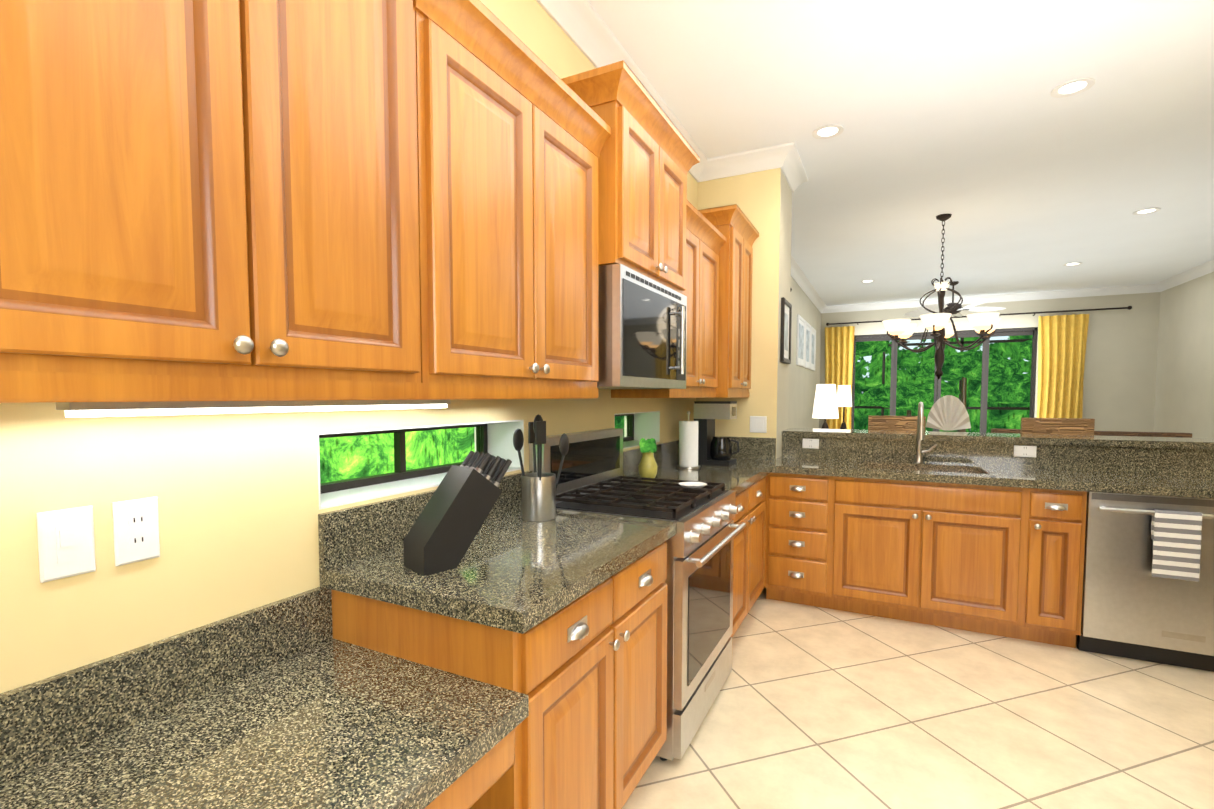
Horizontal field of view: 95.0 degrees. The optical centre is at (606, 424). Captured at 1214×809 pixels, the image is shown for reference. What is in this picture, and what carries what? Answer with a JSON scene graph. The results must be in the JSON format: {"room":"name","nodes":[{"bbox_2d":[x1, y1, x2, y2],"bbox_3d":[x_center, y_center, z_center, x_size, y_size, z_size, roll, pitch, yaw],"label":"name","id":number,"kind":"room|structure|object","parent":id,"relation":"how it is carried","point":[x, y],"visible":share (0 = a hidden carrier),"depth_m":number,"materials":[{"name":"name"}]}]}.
{"room":"kitchen","nodes":[
{"label":"kitchen","id":0,"kind":"room"},
{"bbox_2d":[0,0,697,693],"bbox_3d":[-0.757,-0.258,1.666,0.250,3.080,5.880,1,3,27],"label":"wall","id":1,"kind":"structure","parent":0,"point":[238,502],"depth_m":1.16,"materials":[{"name":"yellow paint"}]},
{"bbox_2d":[36,506,95,582],"bbox_3d":[-0.961,0.211,0.992,0.010,0.122,0.075,1,3,27],"label":"light switch","id":2,"kind":"object","parent":1,"relation":"attached to","point":[66,545],"visible":1,"depth_m":0.99,"materials":[{"name":"white plastic"}]},
{"bbox_2d":[112,497,159,565],"bbox_3d":[-0.916,0.206,1.085,0.008,0.122,0.072,1,3,27],"label":"outlet","id":3,"kind":"object","parent":1,"relation":"attached to","point":[136,529],"visible":1,"depth_m":1.08,"materials":[{"name":"white plastic"}]},
{"bbox_2d":[0,0,435,387],"bbox_3d":[-0.751,-0.665,0.994,0.343,1.160,0.794,1,3,27],"label":"upper cabinet","id":4,"kind":"object","parent":1,"relation":"attached to","point":[236,206],"depth_m":0.89,"materials":[{"name":"brown wood"}]},
{"bbox_2d":[0,440,678,779],"bbox_3d":[-0.214,0.342,2.470,0.020,0.330,4.006,1,3,27],"label":"backsplash","id":5,"kind":"structure","parent":1,"relation":"attached to","point":[43,720],"depth_m":1.17,"materials":[{"name":"grey stone"}]},
{"bbox_2d":[317,420,523,509],"bbox_3d":[-0.651,0.096,1.895,0.248,0.200,0.910,1,3,27],"label":"pass-through window","id":6,"kind":"structure","parent":1,"relation":"in","point":[494,438],"depth_m":1.90,"materials":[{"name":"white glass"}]},
{"bbox_2d":[352,0,603,391],"bbox_3d":[-0.372,-0.596,1.750,0.343,0.945,0.882,1,3,27],"label":"upper cabinet","id":7,"kind":"object","parent":1,"relation":"attached to","point":[518,160],"depth_m":1.56,"materials":[{"name":"brown wood"}]},
{"bbox_2d":[536,0,708,181],"bbox_3d":[-0.599,-1.734,1.511,0.105,0.114,5.880,1,3,27],"label":"crown molding","id":8,"kind":"structure","parent":1,"relation":"attached to","point":[581,24],"depth_m":2.60,"materials":[{"name":"white wood"}]},
{"bbox_2d":[560,64,691,299],"bbox_3d":[0.035,-0.957,2.455,0.418,0.675,0.766,1,3,27],"label":"upper cabinet","id":9,"kind":"object","parent":1,"relation":"attached to","point":[648,211],"depth_m":2.19,"materials":[{"name":"brown wood"}]},
{"bbox_2d":[597,264,686,388],"bbox_3d":[0.055,-0.390,2.474,0.460,0.450,0.758,1,3,27],"label":"microwave","id":10,"kind":"object","parent":9,"relation":"attached to","point":[642,331],"visible":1,"depth_m":2.21,"materials":[{"name":"silver metal"}]},
{"bbox_2d":[614,411,659,448],"bbox_3d":[0.078,0.022,3.339,0.248,0.200,0.670,1,3,27],"label":"window","id":11,"kind":"structure","parent":1,"relation":"in","point":[638,426],"depth_m":3.62,"materials":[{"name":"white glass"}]},
{"bbox_2d":[611,208,723,391],"bbox_3d":[0.367,-0.676,3.212,0.343,0.955,0.850,1,3,27],"label":"upper cabinet","id":12,"kind":"object","parent":1,"relation":"attached to","point":[703,311],"depth_m":3.22,"materials":[{"name":"brown wood"}]},
{"bbox_2d":[688,204,755,395],"bbox_3d":[0.729,-0.798,3.842,0.418,1.135,0.603,1,3,27],"label":"upper cabinet","id":13,"kind":"object","parent":1,"relation":"attached to","point":[739,236],"depth_m":3.55,"materials":[{"name":"brown wood"}]},
{"bbox_2d":[696,168,791,458],"bbox_3d":[0.952,-0.398,4.385,0.850,3.080,0.520,1,3,27],"label":"wall","id":14,"kind":"structure","parent":0,"point":[762,200],"depth_m":4.00,"materials":[{"name":"yellow paint"}]},
{"bbox_2d":[708,145,775,179],"bbox_3d":[0.963,-1.859,3.953,0.450,0.114,0.105,1,3,27],"label":"crown molding","id":15,"kind":"structure","parent":14,"relation":"attached to","point":[762,159],"depth_m":3.95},
{"bbox_2d":[730,437,775,459],"bbox_3d":[0.949,0.162,4.108,0.576,0.150,0.020,1,3,27],"label":"backsplash","id":16,"kind":"structure","parent":14,"relation":"attached to","point":[765,448],"depth_m":4.03,"materials":[{"name":"grey stone"}]},
{"bbox_2d":[750,416,766,432],"bbox_3d":[1.096,-0.004,4.035,0.120,0.120,0.008,1,3,27],"label":"light switch","id":17,"kind":"object","parent":14,"relation":"attached to","point":[758,424],"visible":1,"depth_m":4.03,"materials":[{"name":"white plastic"}]},
{"bbox_2d":[780,297,791,363],"bbox_3d":[1.344,-0.697,4.172,0.025,0.460,0.340,1,3,27],"label":"picture","id":18,"kind":"object","parent":14,"relation":"attached to","point":[786,326],"visible":1,"depth_m":4.15,"materials":[{"name":"black wood"}]},
{"bbox_2d":[776,142,807,191],"bbox_3d":[1.378,-1.867,4.095,0.105,0.114,0.730,1,3,27],"label":"crown molding","id":19,"kind":"structure","parent":14,"relation":"attached to","point":[788,159],"depth_m":3.96,"materials":[{"name":"white wood"}]},
{"bbox_2d":[782,436,1213,475],"bbox_3d":[2.568,0.190,3.566,2.796,0.150,0.020,1,3,27],"label":"backsplash","id":20,"kind":"structure","parent":14,"relation":"attached to","point":[1186,461],"depth_m":3.53,"materials":[{"name":"grey stone"}]},
{"bbox_2d":[802,439,818,448],"bbox_3d":[1.496,0.137,4.087,0.115,0.072,0.008,1,3,27],"label":"outlet","id":21,"kind":"object","parent":20,"relation":"attached to","point":[811,443],"visible":1,"depth_m":4.08,"materials":[{"name":"white plastic"}]},
{"bbox_2d":[782,428,1213,451],"bbox_3d":[2.655,0.086,3.733,2.796,0.040,0.435,1,3,27],"label":"countertop","id":22,"kind":"structure","parent":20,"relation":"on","point":[829,434],"depth_m":3.58,"materials":[{"name":"grey stone"}]},
{"bbox_2d":[1014,445,1036,457],"bbox_3d":[2.639,0.167,3.512,0.115,0.072,0.008,1,3,27],"label":"outlet","id":23,"kind":"object","parent":20,"relation":"attached to","point":[1024,451],"visible":1,"depth_m":3.51,"materials":[{"name":"white plastic"}]},
{"bbox_2d":[788,277,820,428],"bbox_3d":[2.453,-0.578,7.891,0.370,3.080,7.100,1,3,27],"label":"wall","id":24,"kind":"structure","parent":0,"point":[803,382],"depth_m":8.55,"materials":[{"name":"beige paint"}]},
{"bbox_2d":[796,314,805,366],"bbox_3d":[2.889,-1.239,8.280,0.025,0.720,0.733,1,3,27],"label":"picture","id":25,"kind":"object","parent":24,"relation":"attached to","point":[800,348],"visible":1,"depth_m":8.24,"materials":[{"name":"white paper"}]},
{"bbox_2d":[804,321,810,368],"bbox_3d":[3.231,-1.273,8.957,0.025,0.720,0.607,1,3,27],"label":"picture","id":26,"kind":"object","parent":24,"relation":"attached to","point":[807,345],"visible":0.98,"depth_m":8.97,"materials":[{"name":"white paper"}]},
{"bbox_2d":[791,255,827,312],"bbox_3d":[2.620,-2.048,7.618,0.105,0.114,6.900,1,3,27],"label":"crown molding","id":27,"kind":"structure","parent":24,"relation":"attached to","point":[797,274],"depth_m":8.36,"materials":[{"name":"white wood"}]},
{"bbox_2d":[810,326,815,370],"bbox_3d":[3.546,-1.305,9.581,0.025,0.720,0.610,1,3,27],"label":"picture","id":28,"kind":"object","parent":24,"relation":"attached to","point":[813,347],"visible":0.92,"depth_m":9.62,"materials":[{"name":"white paper"}]},
{"bbox_2d":[587,0,1213,305],"bbox_3d":[3.347,-1.969,3.779,5.700,0.120,13.700,1,3,27],"label":"ceiling","id":29,"kind":"structure","parent":0,"point":[991,145],"depth_m":3.51,"materials":[{"name":"white paint"}]},
{"bbox_2d":[812,124,843,138],"bbox_3d":[1.428,-1.895,3.597,0.190,0.007,0.190,1,3,27],"label":"recessed light","id":30,"kind":"object","parent":29,"relation":"in","point":[828,131],"visible":0.96,"depth_m":3.60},
{"bbox_2d":[861,280,874,282],"bbox_3d":[3.876,-2.135,8.269,0.190,0.007,0.190,1,3,27],"label":"recessed light","id":31,"kind":"object","parent":29,"relation":"in","point":[866,281],"visible":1,"depth_m":8.29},
{"bbox_2d":[882,213,1000,378],"bbox_3d":[3.196,-1.212,5.319,1.001,1.550,1.038,1,3,27],"label":"chandelier","id":32,"kind":"object","parent":29,"relation":"hanging from","point":[942,329],"visible":1,"depth_m":5.28,"materials":[{"name":"metal"}]},
{"bbox_2d":[904,281,1005,316],"bbox_3d":[5.242,-1.905,8.391,1.328,0.480,1.310,1,3,27],"label":"fan","id":33,"kind":"object","parent":29,"relation":"hanging from","point":[921,310],"visible":0.85,"depth_m":8.29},
{"bbox_2d":[1063,262,1081,265],"bbox_3d":[6.019,-2.079,7.190,0.190,0.007,0.190,1,3,27],"label":"recessed light","id":34,"kind":"object","parent":29,"relation":"in","point":[1073,263],"visible":0.98,"depth_m":7.20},
{"bbox_2d":[1051,78,1094,97],"bbox_3d":[2.580,-1.868,3.084,0.190,0.007,0.190,1,3,27],"label":"recessed light","id":35,"kind":"object","parent":29,"relation":"in","point":[1072,87],"visible":1,"depth_m":3.08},
{"bbox_2d":[1132,207,1160,214],"bbox_3d":[4.984,-1.974,5.139,0.190,0.007,0.190,1,3,27],"label":"recessed light","id":36,"kind":"object","parent":29,"relation":"in","point":[1146,211],"visible":0.98,"depth_m":5.14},
{"bbox_2d":[622,588,1213,808],"bbox_3d":[3.347,1.227,3.943,5.700,0.120,13.700,1,3,27],"label":"floor","id":37,"kind":"structure","parent":0,"point":[813,707],"depth_m":2.31,"materials":[{"name":"tile"}]},
{"bbox_2d":[328,536,672,808],"bbox_3d":[-0.253,0.842,1.753,0.618,0.875,0.922,1,3,27],"label":"base cabinet","id":38,"kind":"object","parent":37,"relation":"on","point":[512,660],"depth_m":1.40,"materials":[{"name":"brown wood"}]},
{"bbox_2d":[0,640,531,808],"bbox_3d":[-0.646,0.608,0.939,0.638,0.045,0.864,1,3,27],"label":"countertop","id":39,"kind":"structure","parent":38,"relation":"on","point":[329,725],"depth_m":1.01,"materials":[{"name":"grey stone"}]},
{"bbox_2d":[319,508,675,635],"bbox_3d":[-0.249,0.383,1.716,0.638,0.045,0.938,1,3,27],"label":"countertop","id":40,"kind":"structure","parent":38,"relation":"on","point":[515,575],"depth_m":1.44,"materials":[{"name":"grey stone"}]},
{"bbox_2d":[404,451,511,575],"bbox_3d":[-0.397,0.223,1.516,0.110,0.294,0.277,3,4,45],"label":"knife block","id":41,"kind":"object","parent":40,"relation":"on","point":[445,528],"visible":1,"depth_m":1.46,"materials":[{"name":"black plastic"}]},
{"bbox_2d":[513,414,568,521],"bbox_3d":[-0.241,0.152,2.033,0.159,0.382,0.190,1,3,27],"label":"utensil crock","id":42,"kind":"object","parent":40,"relation":"on","point":[539,487],"visible":1,"depth_m":2.00,"materials":[{"name":"silver metal"}]},
{"bbox_2d":[529,428,745,760],"bbox_3d":[0.174,0.642,2.470,0.723,1.200,0.752,1,3,27],"label":"range","id":43,"kind":"object","parent":37,"relation":"on","point":[700,548],"visible":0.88,"depth_m":2.28,"materials":[{"name":"silver metal"}]},
{"bbox_2d":[612,472,771,636],"bbox_3d":[0.541,0.761,3.326,0.618,0.875,1.085,1,3,27],"label":"base cabinet","id":44,"kind":"object","parent":37,"relation":"on","point":[750,551],"depth_m":3.20,"materials":[{"name":"brown wood"}]},
{"bbox_2d":[625,460,771,495],"bbox_3d":[0.541,0.302,3.281,0.638,0.045,1.043,1,3,27],"label":"countertop","id":45,"kind":"structure","parent":44,"relation":"on","point":[736,477],"depth_m":3.23,"materials":[{"name":"grey stone"}]},
{"bbox_2d":[638,438,657,477],"bbox_3d":[0.223,0.182,3.022,0.104,0.220,0.104,1,3,27],"label":"vase","id":46,"kind":"object","parent":45,"relation":"on","point":[647,466],"visible":0.98,"depth_m":2.99,"materials":[{"name":"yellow ceramic"}]},
{"bbox_2d":[676,411,700,468],"bbox_3d":[0.510,0.090,3.478,0.150,0.357,0.150,1,3,27],"label":"paper towel","id":47,"kind":"object","parent":45,"relation":"on","point":[688,444],"visible":1,"depth_m":3.43,"materials":[{"name":"white paper"}]},
{"bbox_2d":[694,401,738,465],"bbox_3d":[0.738,0.051,3.681,0.281,0.415,0.190,1,3,27],"label":"coffee maker","id":48,"kind":"object","parent":45,"relation":"on","point":[713,449],"visible":1,"depth_m":3.62,"materials":[{"name":"black plastic"}]},
{"bbox_2d":[768,472,831,608],"bbox_3d":[1.355,0.734,3.846,0.402,0.875,0.618,1,3,27],"label":"base cabinet","id":49,"kind":"object","parent":37,"relation":"on","point":[799,507],"depth_m":3.57,"materials":[{"name":"brown wood"}]},
{"bbox_2d":[868,415,925,430],"bbox_3d":[2.333,0.535,4.509,0.422,1.205,0.420,1,3,27],"label":"bar stool","id":50,"kind":"object","parent":37,"relation":"on","point":[902,423],"visible":0.04,"depth_m":4.63,"materials":[{"name":"wood"}]},
{"bbox_2d":[832,464,1031,639],"bbox_3d":[1.975,0.750,3.534,0.985,0.875,0.618,1,3,27],"label":"base cabinet","id":51,"kind":"object","parent":37,"relation":"on","point":[955,556],"depth_m":3.24,"materials":[{"name":"brown wood"}]},
{"bbox_2d":[731,456,1213,498],"bbox_3d":[2.151,0.296,3.411,3.396,0.045,0.640,1,3,27],"label":"countertop","id":52,"kind":"structure","parent":51,"relation":"on","point":[990,475],"depth_m":3.19,"materials":[{"name":"grey stone"}]},
{"bbox_2d":[914,402,936,462],"bbox_3d":[2.085,0.055,3.625,0.130,0.412,0.245,1,3,27],"label":"faucet","id":53,"kind":"object","parent":52,"relation":"on","point":[920,437],"visible":1,"depth_m":3.68,"materials":[{"name":"silver metal"}]},
{"bbox_2d":[1024,488,1086,647],"bbox_3d":[2.531,0.764,3.254,0.260,0.875,0.618,1,3,27],"label":"base cabinet","id":54,"kind":"object","parent":37,"relation":"on","point":[1057,520],"depth_m":2.98,"materials":[{"name":"brown wood"}]},
{"bbox_2d":[1021,418,1094,434],"bbox_3d":[3.285,0.559,4.030,0.428,1.205,0.420,1,3,27],"label":"bar stool","id":55,"kind":"object","parent":37,"relation":"on","point":[1071,426],"depth_m":4.14,"materials":[{"name":"wood"}]},
{"bbox_2d":[991,429,1191,437],"bbox_3d":[6.412,0.516,7.658,2.000,0.920,1.050,1,3,27],"label":"table","id":56,"kind":"object","parent":37,"relation":"on","point":[1141,434],"visible":0.1,"depth_m":6.98,"materials":[{"name":"wood"}]},
{"bbox_2d":[1077,492,1213,671],"bbox_3d":[2.898,0.777,3.029,0.592,0.872,0.673,1,3,27],"label":"dishwasher","id":57,"kind":"object","parent":37,"relation":"on","point":[1133,607],"visible":0.79,"depth_m":2.82,"materials":[{"name":"silver metal"}]},
{"bbox_2d":[1151,509,1201,581],"bbox_3d":[2.774,0.584,2.716,0.170,0.331,0.035,1,3,27],"label":"hanging towel","id":58,"kind":"object","parent":57,"relation":"hanging from","point":[1176,536],"visible":0.98,"depth_m":2.70,"materials":[{"name":"white fabric"}]},
{"bbox_3d":[2.614,0.661,6.583,0.550,0.740,1.200,1,3,27],"label":"console table","id":59,"kind":"object","parent":37,"relation":"on","visible":0},
{"bbox_2d":[812,384,838,428],"bbox_3d":[2.466,-0.078,6.283,0.283,0.764,0.283,1,3,27],"label":"table lamp","id":60,"kind":"object","parent":59,"relation":"on","point":[825,407],"visible":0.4,"depth_m":6.17,"materials":[{"name":"fabric"}]},
{"bbox_3d":[3.196,0.711,5.417,1.100,0.760,1.700,1,3,27],"label":"dining table","id":61,"kind":"object","parent":37,"relation":"on","visible":0},
{"bbox_2d":[926,395,970,430],"bbox_3d":[3.273,0.024,5.343,0.371,0.618,0.140,1,3,27],"label":"centerpiece","id":62,"kind":"object","parent":61,"relation":"on","point":[948,412],"visible":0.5,"depth_m":5.33,"materials":[{"name":"ceramic"}]},
{"bbox_3d":[3.658,0.606,8.632,0.560,0.640,0.560,1,3,27],"label":"side table","id":63,"kind":"object","parent":37,"relation":"on","visible":0},
{"bbox_2d":[837,385,851,428],"bbox_3d":[3.658,-0.163,8.593,0.232,0.898,0.232,1,3,27],"label":"table lamp","id":64,"kind":"object","parent":63,"relation":"on","point":[844,398],"visible":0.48,"depth_m":8.50,"materials":[{"name":"fabric"}]},
{"bbox_2d":[819,292,1159,431],"bbox_3d":[6.439,-0.673,9.742,5.080,3.080,0.200,1,3,27],"label":"wall","id":65,"kind":"structure","parent":0,"point":[1119,380],"depth_m":8.85,"materials":[{"name":"beige paint"}]},
{"bbox_2d":[851,327,1037,432],"bbox_3d":[5.938,-0.406,10.009,2.818,2.520,0.120,1,3,27],"label":"window","id":66,"kind":"structure","parent":65,"relation":"in","point":[1033,331],"depth_m":9.71,"materials":[{"name":"brown metal"}]},
{"bbox_2d":[826,306,1131,325],"bbox_3d":[6.164,-1.865,9.634,4.430,0.068,0.129,1,3,27],"label":"curtain rod","id":67,"kind":"object","parent":65,"relation":"attached to","point":[1034,313],"visible":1,"depth_m":9.16,"materials":[{"name":"metal"}]},
{"bbox_2d":[825,326,854,428],"bbox_3d":[4.387,-0.525,10.561,0.526,2.660,0.070,1,3,27],"label":"curtain","id":68,"kind":"object","parent":67,"relation":"hanging from","point":[839,345],"visible":0.48,"depth_m":10.52,"materials":[{"name":"yellow fabric"}]},
{"bbox_2d":[1037,314,1088,417],"bbox_3d":[7.374,-0.447,9.057,0.652,2.660,0.070,1,3,27],"label":"curtain","id":69,"kind":"object","parent":67,"relation":"hanging from","point":[1062,340],"visible":0.67,"depth_m":9.03,"materials":[{"name":"yellow fabric"}]},
{"bbox_2d":[828,284,1151,312],"bbox_3d":[6.286,-2.148,9.573,4.650,0.114,0.105,1,3,27],"label":"crown molding","id":70,"kind":"structure","parent":65,"relation":"attached to","point":[1134,289],"depth_m":9.33,"materials":[{"name":"white paint"}]},
{"bbox_2d":[1153,272,1213,437],"bbox_3d":[7.065,-0.458,5.568,0.200,3.080,7.100,1,3,27],"label":"wall","id":71,"kind":"structure","parent":0,"point":[1184,396],"depth_m":7.72,"materials":[{"name":"beige paint"}]},
{"bbox_2d":[1148,259,1213,292],"bbox_3d":[6.884,-1.937,5.471,0.105,0.114,6.900,1,3,27],"label":"crown molding","id":72,"kind":"structure","parent":71,"relation":"attached to","point":[1205,268],"depth_m":7.71,"materials":[{"name":"white wood"}]},
{"label":"outside","id":73,"kind":"structure","parent":0,"visible":0},
{"bbox_2d":[854,335,1031,432],"bbox_3d":[9.084,-3.310,14.102,22.000,8.100,0.200,1,3,27],"label":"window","id":74,"kind":"structure","parent":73,"point":[871,369],"depth_m":14.46,"materials":[{"name":"green plant"}]},
{"bbox_3d":[7.915,0.834,11.995,22.000,0.120,4.990,1,3,27],"label":"ground","id":75,"kind":"structure","parent":73,"visible":0},
{"bbox_2d":[615,416,623,436],"bbox_3d":[0.749,-0.863,9.353,0.300,3.700,8.000,1,3,27],"label":"hedge","id":76,"kind":"object","parent":75,"relation":"on","point":[619,421],"depth_m":7.95,"materials":[{"name":"green plant"}]},
{"bbox_2d":[854,338,1029,431],"bbox_3d":[9.225,-1.712,12.241,14.000,5.100,0.060,1,3,27],"label":"cage","id":77,"kind":"object","parent":75,"relation":"on","point":[963,342],"depth_m":12.79,"materials":[{"name":"brown metal"}]},
{"bbox_2d":[856,339,1031,431],"bbox_3d":[8.000,-0.578,11.212,11.556,2.940,2.264,1,3,27],"label":"trees","id":78,"kind":"object","parent":75,"relation":"on","point":[1001,379],"depth_m":11.18,"materials":[{"name":"green plant"}]},
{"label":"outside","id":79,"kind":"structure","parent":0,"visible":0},
{"bbox_2d":[319,427,474,482],"bbox_3d":[-2.181,-0.308,2.450,0.300,3.300,7.000,1,3,27],"label":"hedge","id":80,"kind":"object","parent":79,"point":[349,455],"depth_m":3.61,"materials":[{"name":"green plant"}]}
]}

